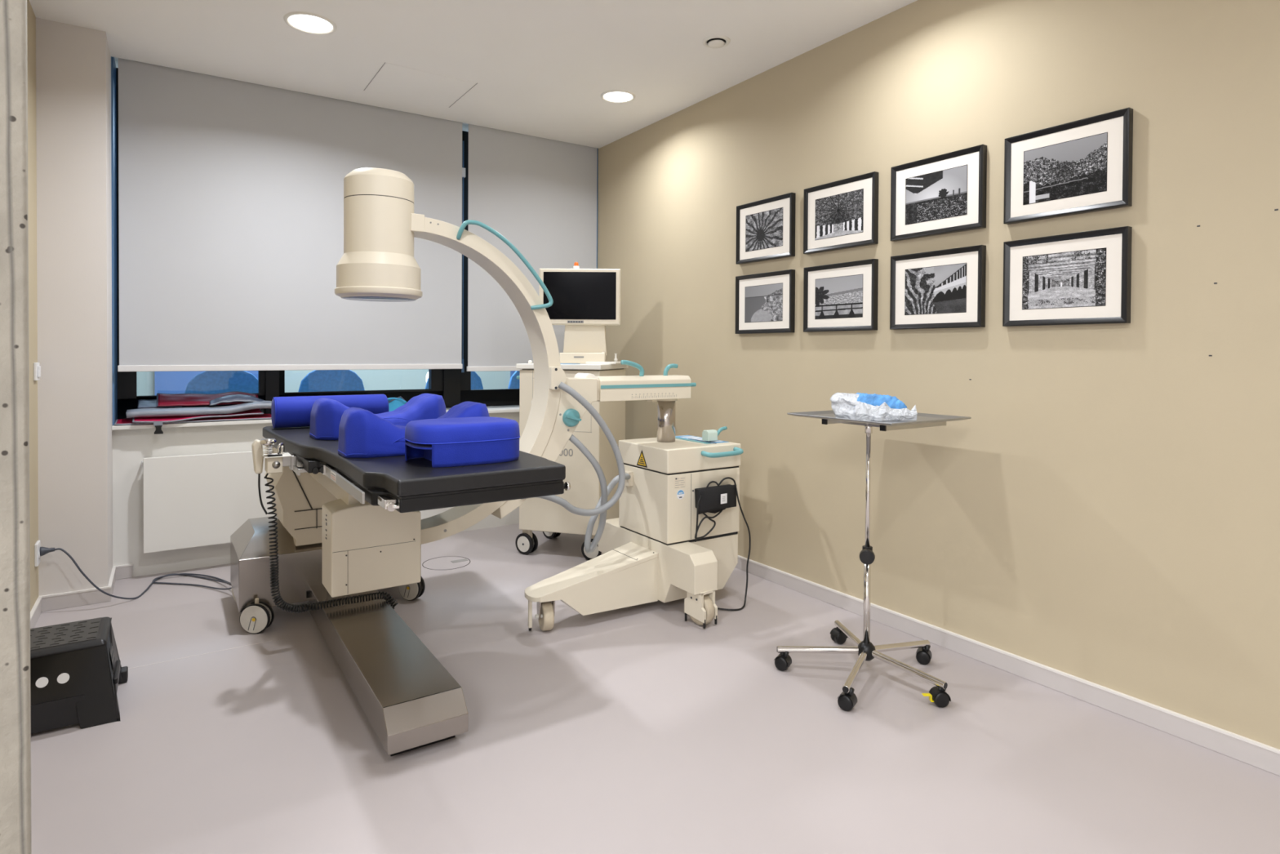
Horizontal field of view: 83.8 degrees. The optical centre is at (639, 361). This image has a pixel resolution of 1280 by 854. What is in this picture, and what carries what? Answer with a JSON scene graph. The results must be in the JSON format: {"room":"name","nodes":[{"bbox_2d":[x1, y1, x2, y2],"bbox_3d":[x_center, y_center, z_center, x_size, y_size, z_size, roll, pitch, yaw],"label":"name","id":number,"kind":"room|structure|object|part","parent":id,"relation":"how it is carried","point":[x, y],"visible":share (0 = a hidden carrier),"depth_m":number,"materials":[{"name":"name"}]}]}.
{"room":"operating room","nodes":[
{"label":"operating room","id":0,"kind":"room"},
{"bbox_2d":[0,0,31,853],"bbox_3d":[-1.218,-0.169,0.943,0.620,2.700,0.400,0,1,-40],"label":"concrete pillar","id":1,"kind":"structure","parent":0,"point":[15,535],"depth_m":0.98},
{"bbox_2d":[26,0,38,611],"bbox_3d":[-2.107,-0.189,2.151,0.150,2.700,2.520,0,1,-34],"label":"wall","id":2,"kind":"structure","parent":0,"point":[31,19],"depth_m":3.13,"materials":[{"name":"beige paint"}]},
{"bbox_2d":[33,362,40,380],"bbox_3d":[-2.691,0.045,3.184,0.018,0.080,0.084,0,1,-34],"label":"light switch","id":3,"kind":"object","parent":2,"relation":"attached to","point":[37,367],"visible":1,"depth_m":3.15,"materials":[{"name":"white plastic"}]},
{"bbox_2d":[34,540,40,566],"bbox_3d":[-2.697,0.860,3.193,0.016,0.100,0.084,0,1,-34],"label":"wall socket","id":4,"kind":"object","parent":2,"relation":"attached to","point":[37,544],"visible":0.98,"depth_m":3.16,"materials":[{"name":"white plastic"}]},
{"bbox_2d":[35,17,112,595],"bbox_3d":[-2.914,-0.211,3.596,0.404,2.700,0.780,0,1,-34],"label":"wall","id":5,"kind":"structure","parent":0,"point":[73,62],"depth_m":3.31,"materials":[{"name":"white paint"}]},
{"bbox_2d":[30,566,115,628],"bbox_3d":[-2.042,1.123,2.436,0.268,0.072,2.890,0,1,-34],"label":"baseboard","id":6,"kind":"structure","parent":5,"relation":"attached to","point":[89,596],"depth_m":3.31,"materials":[{"name":"grey plastic"}]},
{"bbox_2d":[112,412,519,577],"bbox_3d":[-1.651,0.738,4.678,2.893,0.790,0.400,0,1,-34],"label":"wall","id":7,"kind":"structure","parent":0,"point":[130,446],"depth_m":3.83,"materials":[{"name":"white paint"}]},
{"bbox_2d":[112,563,133,579],"bbox_3d":[-2.708,1.103,3.734,0.086,0.072,0.014,0,1,-34],"label":"baseboard","id":8,"kind":"structure","parent":7,"relation":"attached to","point":[126,571],"depth_m":3.73,"materials":[{"name":"grey plastic"}]},
{"bbox_2d":[141,449,275,553],"bbox_3d":[-2.094,0.750,4.084,1.254,0.496,0.100,0,1,-34],"label":"radiator","id":9,"kind":"object","parent":7,"relation":"attached to","point":[190,500],"visible":0.58,"depth_m":3.84,"materials":[{"name":"white metal"}]},
{"bbox_2d":[111,56,598,434],"bbox_3d":[-1.602,-0.620,4.599,2.897,1.993,0.430,0,1,-34],"label":"window","id":10,"kind":"structure","parent":7,"relation":"in","point":[454,385],"depth_m":4.00,"materials":[{"name":"black metal"}]},
{"bbox_2d":[137,399,182,408],"bbox_3d":[-2.634,0.233,3.913,0.201,0.045,0.109,0,1,-34],"label":"neck collar","id":11,"kind":"object","parent":10,"relation":"on","point":[141,403],"visible":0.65,"depth_m":3.88,"materials":[{"name":"fabric"}]},
{"bbox_3d":[-2.451,0.319,3.951,0.740,0.021,0.201,0,1,-34],"label":"lead apron","id":12,"kind":"part","parent":10,"relation":"part of","materials":[{"name":"fabric"}]},
{"bbox_3d":[-2.438,0.325,3.954,0.622,0.110,0.220,0,1,-37],"label":"lead apron","id":13,"kind":"part","parent":10,"relation":"part of","materials":[{"name":"grey fabric"}]},
{"bbox_3d":[-2.413,0.262,3.970,0.723,0.065,0.189,0,1,-34],"label":"lead apron","id":14,"kind":"part","parent":10,"relation":"part of","materials":[{"name":"grey fabric"}]},
{"bbox_3d":[-2.433,0.210,4.025,0.492,0.071,0.107,0,1,-34],"label":"lead apron","id":15,"kind":"part","parent":10,"relation":"part of","materials":[{"name":"red fabric"}]},
{"bbox_3d":[-2.304,0.223,4.103,0.304,0.067,0.147,0,1,-34],"label":"lead apron","id":16,"kind":"part","parent":10,"relation":"part of","materials":[{"name":"grey fabric"}]},
{"bbox_2d":[117,57,462,371],"bbox_3d":[-1.947,-0.797,4.207,1.837,1.697,0.060,0,1,-34],"label":"roller blind","id":17,"kind":"object","parent":10,"relation":"attached to","point":[231,191],"visible":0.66,"depth_m":4.05,"materials":[{"name":"grey fabric"}]},
{"bbox_3d":[-1.940,0.035,4.201,1.837,0.033,0.020,0,1,-34],"label":"rail","id":18,"kind":"part","parent":17,"relation":"part of","materials":[{"name":"white metal"}]},
{"bbox_3d":[-1.601,0.338,4.600,2.893,0.021,0.335,0,1,-34],"label":"sill","id":19,"kind":"part","parent":10,"relation":"part of","materials":[{"name":"white"}]},
{"bbox_2d":[386,395,407,411],"bbox_3d":[-1.638,0.264,4.466,0.348,0.118,0.075,0,1,-34],"label":"thyroid collar","id":20,"kind":"object","parent":10,"relation":"on","point":[393,402],"visible":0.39,"depth_m":4.50,"materials":[{"name":"fabric"}]},
{"bbox_3d":[-1.566,0.261,4.501,0.180,0.068,0.037,0,1,-34],"label":"panel","id":21,"kind":"part","parent":20,"relation":"part of","materials":[{"name":"fabric"}]},
{"bbox_2d":[466,124,596,371],"bbox_3d":[-0.742,-0.792,5.008,0.990,1.714,0.060,0,1,-34],"label":"roller blind","id":22,"kind":"object","parent":10,"relation":"attached to","point":[540,193],"visible":0.61,"depth_m":4.92,"materials":[{"name":"grey fabric"}]},
{"bbox_2d":[461,141,465,372],"bbox_3d":[-1.179,-0.696,4.752,0.024,1.540,0.020,0,1,-34],"label":"blind cord","id":23,"kind":"object","parent":22,"relation":"hanging from","point":[463,168],"visible":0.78,"depth_m":4.75,"materials":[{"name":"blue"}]},
{"bbox_3d":[-1.179,-0.731,4.752,0.007,1.470,0.007,1,1,34],"label":"cord","id":24,"kind":"part","parent":23,"relation":"part of","materials":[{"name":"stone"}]},
{"bbox_3d":[-0.735,0.049,5.001,0.990,0.033,0.020,0,1,-34],"label":"rail","id":25,"kind":"part","parent":22,"relation":"part of","materials":[{"name":"white metal"}]},
{"bbox_2d":[136,368,510,395],"bbox_3d":[-2.909,-0.371,8.447,8.500,2.900,0.100,0,1,-34],"label":"wall","id":26,"kind":"structure","parent":0,"point":[400,379],"depth_m":8.35,"materials":[{"name":"beige"}]},
{"bbox_2d":[154,370,257,395],"bbox_3d":[-4.432,0.034,7.352,0.950,2.100,0.050,0,1,-34],"label":"door","id":27,"kind":"structure","parent":26,"relation":"in","point":[165,382],"depth_m":7.16,"materials":[{"name":"blue"}]},
{"bbox_2d":[510,370,515,377],"bbox_3d":[-1.287,0.025,9.440,0.900,2.100,0.050,0,1,-34],"label":"door","id":28,"kind":"structure","parent":26,"relation":"in","point":[512,372],"depth_m":9.18,"materials":[{"name":"blue"}]},
{"bbox_2d":[29,0,917,148],"bbox_3d":[-0.687,-1.613,0.718,6.057,0.200,8.000,0,1,-34],"label":"ceiling","id":29,"kind":"structure","parent":0,"point":[542,68],"depth_m":3.49,"materials":[{"name":"paint"}]},
{"bbox_2d":[283,11,337,35],"bbox_3d":[-1.509,-1.545,3.266,0.223,0.008,0.223,0,1,-34],"label":"recessed light","id":30,"kind":"object","parent":29,"relation":"in","point":[302,21],"visible":1,"depth_m":3.26,"materials":[{"name":"white glass"}]},
{"bbox_2d":[364,62,477,107],"bbox_3d":[-1.249,-1.557,4.044,0.503,0.001,0.480,0,1,-34],"label":"ceiling hatch","id":31,"kind":"object","parent":29,"relation":"attached to","point":[392,80],"visible":1,"depth_m":4.02,"materials":[{"name":"paint"}]},
{"bbox_2d":[600,89,635,102],"bbox_3d":[-0.129,-1.549,4.177,0.205,0.008,0.205,0,1,-34],"label":"recessed light","id":32,"kind":"object","parent":29,"relation":"in","point":[613,95],"visible":1,"depth_m":4.17,"materials":[{"name":"white glass"}]},
{"bbox_2d":[702,35,730,48],"bbox_3d":[0.367,-1.528,3.430,0.136,0.026,0.136,0,1,-34],"label":"ceiling vent","id":33,"kind":"object","parent":29,"relation":"in","point":[713,41],"visible":1,"depth_m":3.41,"materials":[{"name":"white plastic"}]},
{"bbox_2d":[31,523,1279,853],"bbox_3d":[-0.620,1.239,0.629,6.057,0.100,7.700,0,1,-34],"label":"floor","id":34,"kind":"structure","parent":0,"point":[644,728],"depth_m":2.15,"materials":[{"name":"grey plastic"}]},
{"bbox_2d":[30,616,128,733],"bbox_3d":[-1.926,1.032,2.360,0.363,0.255,0.375,0,1,-34],"label":"step stool","id":35,"kind":"object","parent":34,"relation":"on","point":[77,672],"visible":0.84,"depth_m":2.28,"materials":[{"name":"black plastic"}]},
{"bbox_3d":[-1.851,1.106,2.223,0.186,0.088,0.008,0,1,-34],"label":"recess panel","id":36,"kind":"part","parent":35,"relation":"part of","materials":[{"name":"black plastic"}]},
{"bbox_3d":[-1.940,0.909,2.362,0.234,0.005,0.223,0,1,-34],"label":"tread panel","id":37,"kind":"part","parent":35,"relation":"part of","materials":[{"name":"grey rubber"}]},
{"bbox_2d":[40,546,231,599],"bbox_3d":[-2.349,0.987,3.545,0.841,0.313,0.550,0,1,-14],"label":"power cord","id":38,"kind":"object","parent":34,"relation":"on","point":[43,550],"visible":0.88,"depth_m":3.28,"materials":[{"name":"grey plastic"}]},
{"bbox_2d":[151,573,231,590],"bbox_3d":[-2.167,1.041,3.608,0.717,0.203,0.194,1,1,25],"label":"power cord","id":39,"kind":"object","parent":34,"relation":"on","point":[217,578],"visible":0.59,"depth_m":3.65,"materials":[{"name":"grey plastic"}]},
{"bbox_2d":[230,426,570,755],"bbox_3d":[-1.057,0.724,2.849,0.882,0.870,1.965,0,1,-34],"label":"table","id":40,"kind":"object","parent":34,"relation":"on","point":[342,530],"visible":0.99,"depth_m":2.48,"materials":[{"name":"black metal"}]},
{"bbox_2d":[251,439,263,473],"bbox_3d":[-1.451,0.361,2.704,0.036,0.125,0.060,0,1,-34],"label":"pendant","id":41,"kind":"object","parent":40,"relation":"attached to","point":[257,449],"depth_m":2.68,"materials":[{"name":"beige plastic"}]},
{"bbox_3d":[-1.375,0.356,2.697,0.092,0.004,0.095,0,1,-34],"label":"control plate","id":42,"kind":"part","parent":40,"relation":"part of","materials":[{"name":"silver metal"}]},
{"bbox_3d":[-1.412,0.403,2.887,0.040,0.023,0.640,0,1,-34],"label":"rail","id":43,"kind":"part","parent":40,"relation":"part of","materials":[{"name":"silver metal"}]},
{"bbox_2d":[306,590,309,598],"bbox_3d":[-1.469,1.037,3.177,0.033,0.030,0.014,0,1,-34],"label":"socket","id":44,"kind":"object","parent":40,"relation":"attached to","point":[307,591],"depth_m":3.17,"materials":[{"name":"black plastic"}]},
{"bbox_2d":[271,394,388,428],"bbox_3d":[-1.438,0.229,3.323,0.490,0.140,0.140,0,1,-34],"label":"bolster cushion","id":45,"kind":"object","parent":40,"relation":"on","point":[286,411],"visible":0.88,"depth_m":3.21,"materials":[{"name":"blue fabric"}]},
{"bbox_3d":[-1.179,0.451,2.916,0.220,0.102,0.950,0,1,-34],"label":"support arm","id":46,"kind":"part","parent":40,"relation":"part of","materials":[{"name":"beige plastic"}]},
{"bbox_3d":[-0.970,0.386,2.319,0.022,0.033,0.675,0,1,-34],"label":"rail","id":47,"kind":"part","parent":40,"relation":"part of","materials":[{"name":"silver metal"}]},
{"bbox_2d":[309,393,446,439],"bbox_3d":[-1.094,0.224,3.005,0.534,0.162,0.281,0,1,-34],"label":"cushion","id":48,"kind":"object","parent":40,"relation":"on","point":[326,415],"visible":0.49,"depth_m":2.92,"materials":[{"name":"blue fabric"}]},
{"bbox_2d":[337,401,489,457],"bbox_3d":[-0.787,0.232,2.521,0.512,0.162,0.232,0,1,-34],"label":"cushion","id":49,"kind":"object","parent":40,"relation":"on","point":[362,433],"visible":0.53,"depth_m":2.35,"materials":[{"name":"blue fabric"}]},
{"bbox_3d":[-0.945,0.334,2.779,0.771,0.048,1.735,0,1,-34],"label":"mattress","id":50,"kind":"part","parent":40,"relation":"part of","materials":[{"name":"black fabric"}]},
{"bbox_2d":[404,416,519,467],"bbox_3d":[-0.572,0.254,2.300,0.350,0.127,0.258,0,1,-34],"label":"cushion","id":51,"kind":"object","parent":40,"relation":"on","point":[479,440],"visible":1,"depth_m":2.20,"materials":[{"name":"blue fabric"}]},
{"bbox_2d":[422,555,470,569],"bbox_3d":[-1.098,1.143,4.044,0.264,0.002,0.264,0,1,-34],"label":"floor outlet","id":52,"kind":"object","parent":34,"relation":"on","point":[464,559],"visible":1,"depth_m":4.09,"materials":[{"name":"grey metal"}]},
{"bbox_3d":[-1.035,1.143,4.085,0.090,0.002,0.040,0,1,-34],"label":"lid","id":53,"kind":"part","parent":52,"relation":"part of","materials":[{"name":"grey metal"}]},
{"bbox_2d":[334,167,743,631],"bbox_3d":[-0.383,0.217,3.156,1.848,1.881,0.877,0,1,-34],"label":"machine","id":54,"kind":"object","parent":34,"relation":"on","point":[651,553],"visible":0.92,"depth_m":3.14,"materials":[{"name":"beige plastic"}]},
{"bbox_3d":[-0.713,0.074,2.938,0.789,1.272,0.150,0,1,-34],"label":"arm","id":55,"kind":"part","parent":54,"relation":"part of","materials":[{"name":"beige metal"}]},
{"bbox_3d":[-0.550,-0.389,2.931,0.412,0.345,0.051,0,1,-34],"label":"ring handle","id":56,"kind":"part","parent":54,"relation":"part of","materials":[{"name":"teal plastic"}]},
{"bbox_3d":[-0.296,0.247,3.116,0.080,0.080,0.030,0,1,-34],"label":"brake knob","id":57,"kind":"part","parent":54,"relation":"part of","materials":[{"name":"teal plastic"}]},
{"bbox_2d":[574,373,598,379],"bbox_3d":[-0.244,0.071,3.291,0.085,0.033,0.110,0,1,-34],"label":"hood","id":58,"kind":"object","parent":54,"relation":"attached to","point":[579,375],"depth_m":3.25,"materials":[{"name":"plastic"}]},
{"bbox_3d":[-0.242,0.948,3.234,0.630,0.119,0.234,0,1,-34],"label":"leg","id":59,"kind":"part","parent":54,"relation":"part of","materials":[{"name":"beige plastic"}]},
{"bbox_3d":[-0.232,1.002,3.241,0.605,0.223,0.230,0,1,-34],"label":"leg","id":60,"kind":"part","parent":54,"relation":"part of","materials":[{"name":"beige plastic"}]},
{"bbox_2d":[624,470,632,486],"bbox_3d":[-0.063,0.576,3.512,0.028,0.070,0.065,0,1,-34],"label":"socket","id":61,"kind":"object","parent":54,"relation":"attached to","point":[628,482],"depth_m":3.49,"materials":[{"name":"beige plastic"}]},
{"bbox_3d":[-0.034,0.034,3.400,0.126,0.080,0.022,0,1,-34],"label":"brake lever","id":62,"kind":"part","parent":54,"relation":"part of","materials":[{"name":"teal plastic"}]},
{"bbox_3d":[-0.006,0.127,3.453,0.520,0.112,0.155,0,1,-34],"label":"horizontal arm","id":63,"kind":"part","parent":54,"relation":"part of","materials":[{"name":"beige plastic"}]},
{"bbox_3d":[0.152,0.042,3.559,0.082,0.061,0.022,0,1,-34],"label":"brake lever","id":64,"kind":"part","parent":54,"relation":"part of","materials":[{"name":"teal plastic"}]},
{"bbox_3d":[0.192,0.455,3.545,0.444,0.110,0.428,0,1,-34],"label":"cart lid","id":65,"kind":"part","parent":54,"relation":"part of","materials":[{"name":"beige plastic"}]},
{"bbox_3d":[0.184,0.557,3.288,0.067,0.050,0.001,0,1,-34],"label":"rating plate","id":66,"kind":"part","parent":54,"relation":"part of","materials":[{"name":"beige plastic"}]},
{"bbox_3d":[0.298,0.398,3.632,0.143,0.003,0.350,0,1,-34],"label":"control panel","id":67,"kind":"part","parent":54,"relation":"part of","materials":[{"name":"blue"}]},
{"bbox_3d":[0.397,0.359,3.569,0.095,0.063,0.020,0,1,-37],"label":"steering lever","id":68,"kind":"part","parent":54,"relation":"part of","materials":[{"name":"teal plastic"}]},
{"bbox_3d":[0.396,0.433,3.385,0.227,0.033,0.069,0,1,-34],"label":"push handle","id":69,"kind":"part","parent":54,"relation":"part of","materials":[{"name":"teal plastic"}]},
{"bbox_2d":[694,476,751,610],"bbox_3d":[0.394,0.856,3.350,0.316,0.610,0.136,0,1,-34],"label":"power cord","id":70,"kind":"object","parent":54,"relation":"hanging from","point":[715,499],"visible":1,"depth_m":3.34,"materials":[{"name":"black rubber"}]},
{"bbox_2d":[515,262,628,559],"bbox_3d":[-0.409,0.266,4.367,0.604,1.754,0.530,1,1,16],"label":"trolley","id":71,"kind":"object","parent":34,"relation":"on","point":[586,301],"visible":0.66,"depth_m":4.23,"materials":[{"name":"beige plastic"}]},
{"bbox_2d":[515,363,628,369],"bbox_3d":[-0.400,0.028,4.362,0.527,0.030,0.530,1,1,16],"label":"shelf","id":72,"kind":"object","parent":71,"relation":"attached to","point":[518,366],"depth_m":4.11,"materials":[{"name":"white plastic"}]},
{"bbox_2d":[538,268,621,325],"bbox_3d":[-0.369,-0.396,4.396,0.492,0.346,0.189,1,1,16],"label":"monitor","id":73,"kind":"object","parent":71,"relation":"on","point":[580,296],"depth_m":4.36,"materials":[{"name":"beige glass"}]},
{"bbox_2d":[586,361,621,364],"bbox_3d":[-0.191,0.009,4.367,0.190,0.012,0.300,1,1,16],"label":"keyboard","id":74,"kind":"object","parent":71,"relation":"attached to","point":[587,362],"depth_m":4.23,"materials":[{"name":"plastic"}]},
{"bbox_2d":[613,353,617,361],"bbox_3d":[-0.151,-0.024,4.448,0.024,0.052,0.024,1,1,16],"label":"cup","id":75,"kind":"object","parent":71,"relation":"on","point":[615,359],"depth_m":4.44,"materials":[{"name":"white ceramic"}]},
{"bbox_2d":[773,409,971,711],"bbox_3d":[0.869,0.689,2.650,0.614,0.966,0.605,0,1,-34],"label":"tray stand","id":76,"kind":"object","parent":34,"relation":"on","point":[865,649],"visible":1,"depth_m":2.65,"materials":[{"name":"silver metal"}]},
{"bbox_3d":[0.675,1.087,2.688,0.308,0.043,0.025,0,1,9],"label":"leg","id":77,"kind":"part","parent":76,"relation":"part of","materials":[{"name":"silver metal"}]},
{"bbox_3d":[0.834,1.087,2.830,0.025,0.043,0.298,0,1,-4],"label":"leg","id":78,"kind":"part","parent":76,"relation":"part of","materials":[{"name":"silver metal"}]},
{"bbox_3d":[0.763,1.090,2.518,0.025,0.043,0.295,1,1,30],"label":"leg","id":79,"kind":"part","parent":76,"relation":"part of","materials":[{"name":"silver metal"}]},
{"bbox_3d":[0.840,0.719,2.634,0.056,0.056,0.050,1,1,20],"label":"clamp knob","id":80,"kind":"part","parent":76,"relation":"part of","materials":[{"name":"black plastic"}]},
{"bbox_2d":[830,392,917,421],"bbox_3d":[0.858,0.166,2.671,0.304,0.097,0.185,0,1,-3],"label":"plastic bag","id":81,"kind":"object","parent":76,"relation":"on","point":[858,406],"visible":0.98,"depth_m":2.61,"materials":[{"name":"white plastic"}]},
{"bbox_2d":[786,409,971,431],"bbox_3d":[0.906,0.223,2.727,0.465,0.035,0.485,0,1,-34],"label":"tray","id":82,"kind":"object","parent":76,"relation":"on","point":[923,420],"depth_m":2.64,"materials":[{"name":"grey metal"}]},
{"bbox_3d":[0.993,1.089,2.723,0.279,0.043,0.025,0,1,-22],"label":"leg","id":83,"kind":"part","parent":76,"relation":"part of","materials":[{"name":"silver metal"}]},
{"bbox_3d":[0.948,1.091,2.534,0.025,0.043,0.289,0,1,-38],"label":"leg","id":84,"kind":"part","parent":76,"relation":"part of","materials":[{"name":"silver metal"}]},
{"bbox_2d":[597,0,1279,749],"bbox_3d":[1.724,-0.270,2.341,0.150,2.900,8.000,0,1,-34],"label":"wall","id":85,"kind":"structure","parent":0,"point":[1105,510],"depth_m":2.67,"materials":[{"name":"beige paint"}]},
{"bbox_2d":[735,269,795,333],"bbox_3d":[0.658,-0.308,3.786,0.028,0.318,0.424,0,1,-34],"label":"framed picture","id":86,"kind":"object","parent":85,"relation":"attached to","point":[765,302],"visible":1,"depth_m":3.76,"materials":[{"name":"black paint"}]},
{"bbox_2d":[744,282,782,322],"bbox_3d":[0.654,-0.307,3.784,0.001,0.196,0.288,0,1,-34],"label":"print","id":87,"kind":"object","parent":86,"relation":"attached to","point":[762,303],"depth_m":3.78},
{"bbox_2d":[735,192,795,264],"bbox_3d":[0.660,-0.696,3.781,0.028,0.320,0.420,0,1,-34],"label":"framed picture","id":88,"kind":"object","parent":85,"relation":"attached to","point":[766,228],"visible":1,"depth_m":3.76,"materials":[{"name":"black paint"}]},
{"bbox_2d":[745,207,782,252],"bbox_3d":[0.656,-0.695,3.779,0.001,0.198,0.284,0,1,-34],"label":"print","id":89,"kind":"object","parent":88,"relation":"attached to","point":[764,229],"depth_m":3.77},
{"bbox_2d":[803,258,878,332],"bbox_3d":[0.938,-0.302,3.363,0.028,0.318,0.423,0,1,-34],"label":"framed picture","id":90,"kind":"object","parent":85,"relation":"attached to","point":[840,296],"visible":1,"depth_m":3.35,"materials":[{"name":"black paint"}]},
{"bbox_2d":[814,274,862,319],"bbox_3d":[0.934,-0.301,3.361,0.001,0.196,0.287,0,1,-34],"label":"print","id":91,"kind":"object","parent":90,"relation":"attached to","point":[836,297],"depth_m":3.35},
{"bbox_2d":[803,171,879,254],"bbox_3d":[0.939,-0.689,3.361,0.028,0.320,0.425,0,1,-34],"label":"framed picture","id":92,"kind":"object","parent":85,"relation":"attached to","point":[842,214],"visible":1,"depth_m":3.34,"materials":[{"name":"black paint"}]},
{"bbox_2d":[814,188,863,239],"bbox_3d":[0.935,-0.688,3.358,0.001,0.198,0.289,0,1,-34],"label":"print","id":93,"kind":"object","parent":92,"relation":"attached to","point":[842,214],"depth_m":3.35},
{"bbox_2d":[889,244,986,329],"bbox_3d":[1.218,-0.295,2.942,0.028,0.318,0.419,0,1,-34],"label":"framed picture","id":94,"kind":"object","parent":85,"relation":"attached to","point":[941,288],"visible":1,"depth_m":2.92,"materials":[{"name":"black paint"}]},
{"bbox_2d":[904,262,966,315],"bbox_3d":[1.214,-0.294,2.939,0.001,0.196,0.283,0,1,-34],"label":"print","id":95,"kind":"object","parent":94,"relation":"attached to","point":[941,289],"depth_m":2.93},
{"bbox_2d":[890,144,986,241],"bbox_3d":[1.220,-0.682,2.938,0.028,0.320,0.420,0,1,-34],"label":"framed picture","id":96,"kind":"object","parent":85,"relation":"attached to","point":[944,193],"visible":1,"depth_m":2.92,"materials":[{"name":"black paint"}]},
{"bbox_2d":[905,164,967,225],"bbox_3d":[1.216,-0.681,2.936,0.001,0.198,0.284,0,1,-34],"label":"print","id":97,"kind":"object","parent":96,"relation":"attached to","point":[940,194],"depth_m":2.93},
{"bbox_2d":[735,555,1279,775],"bbox_3d":[1.759,1.147,2.146,0.014,0.072,7.602,0,1,-34],"label":"baseboard","id":98,"kind":"structure","parent":85,"relation":"attached to","point":[1249,751],"depth_m":2.55,"materials":[{"name":"grey plastic"}]},
{"bbox_2d":[1002,226,1132,326],"bbox_3d":[1.497,-0.288,2.522,0.028,0.318,0.418,0,1,-34],"label":"framed picture","id":99,"kind":"object","parent":85,"relation":"attached to","point":[1081,277],"visible":1,"depth_m":2.50,"materials":[{"name":"black paint"}]},
{"bbox_2d":[1022,247,1106,309],"bbox_3d":[1.493,-0.287,2.520,0.001,0.196,0.282,0,1,-34],"label":"print","id":100,"kind":"object","parent":99,"relation":"attached to","point":[1076,278],"depth_m":2.51},
{"bbox_2d":[1003,107,1133,224],"bbox_3d":[1.498,-0.675,2.518,0.028,0.320,0.418,0,1,-34],"label":"framed picture","id":101,"kind":"object","parent":85,"relation":"attached to","point":[1082,166],"visible":1,"depth_m":2.50,"materials":[{"name":"black paint"}]},
{"bbox_2d":[1022,132,1107,204],"bbox_3d":[1.495,-0.674,2.516,0.001,0.198,0.282,0,1,-34],"label":"print","id":102,"kind":"object","parent":101,"relation":"attached to","point":[1078,166],"depth_m":2.51},
{"bbox_2d":[968,208,1278,379],"bbox_3d":[1.647,-0.180,2.321,0.001,0.524,1.218,0,1,-34],"label":"screw holes","id":103,"kind":"object","parent":85,"relation":"attached to","point":[1274,209],"depth_m":2.17,"materials":[{"name":"grey"}]},
{"bbox_3d":[-2.019,1.150,7.112,8.500,0.100,3.950,0,1,-34],"label":"floor","id":104,"kind":"structure","parent":0,"visible":0},
{"bbox_2d":[184,370,257,394],"bbox_3d":[-2.854,0.578,4.879,0.460,1.090,0.490,0,1,-34],"label":"chair","id":105,"kind":"object","parent":104,"relation":"on","point":[209,382],"visible":0.08,"depth_m":4.66,"materials":[{"name":"blue fabric"}]},
{"bbox_2d":[297,369,364,391],"bbox_3d":[-2.378,0.575,5.351,0.460,1.090,0.490,0,1,-39],"label":"chair","id":106,"kind":"object","parent":104,"relation":"on","point":[317,380],"visible":0.21,"depth_m":5.15,"materials":[{"name":"blue fabric"}]},
{"bbox_2d":[424,371,483,389],"bbox_3d":[-1.584,0.573,5.879,0.460,1.090,0.490,0,1,-28],"label":"chair","id":107,"kind":"object","parent":104,"relation":"on","point":[476,382],"visible":0.14,"depth_m":5.73,"materials":[{"name":"blue fabric"}]},
{"bbox_2d":[508,370,519,388],"bbox_3d":[-1.038,0.571,6.301,0.460,1.090,0.490,0,1,-34],"label":"chair","id":108,"kind":"object","parent":104,"relation":"on","point":[514,383],"visible":0.09,"depth_m":5.99,"materials":[{"name":"blue fabric"}]}
]}

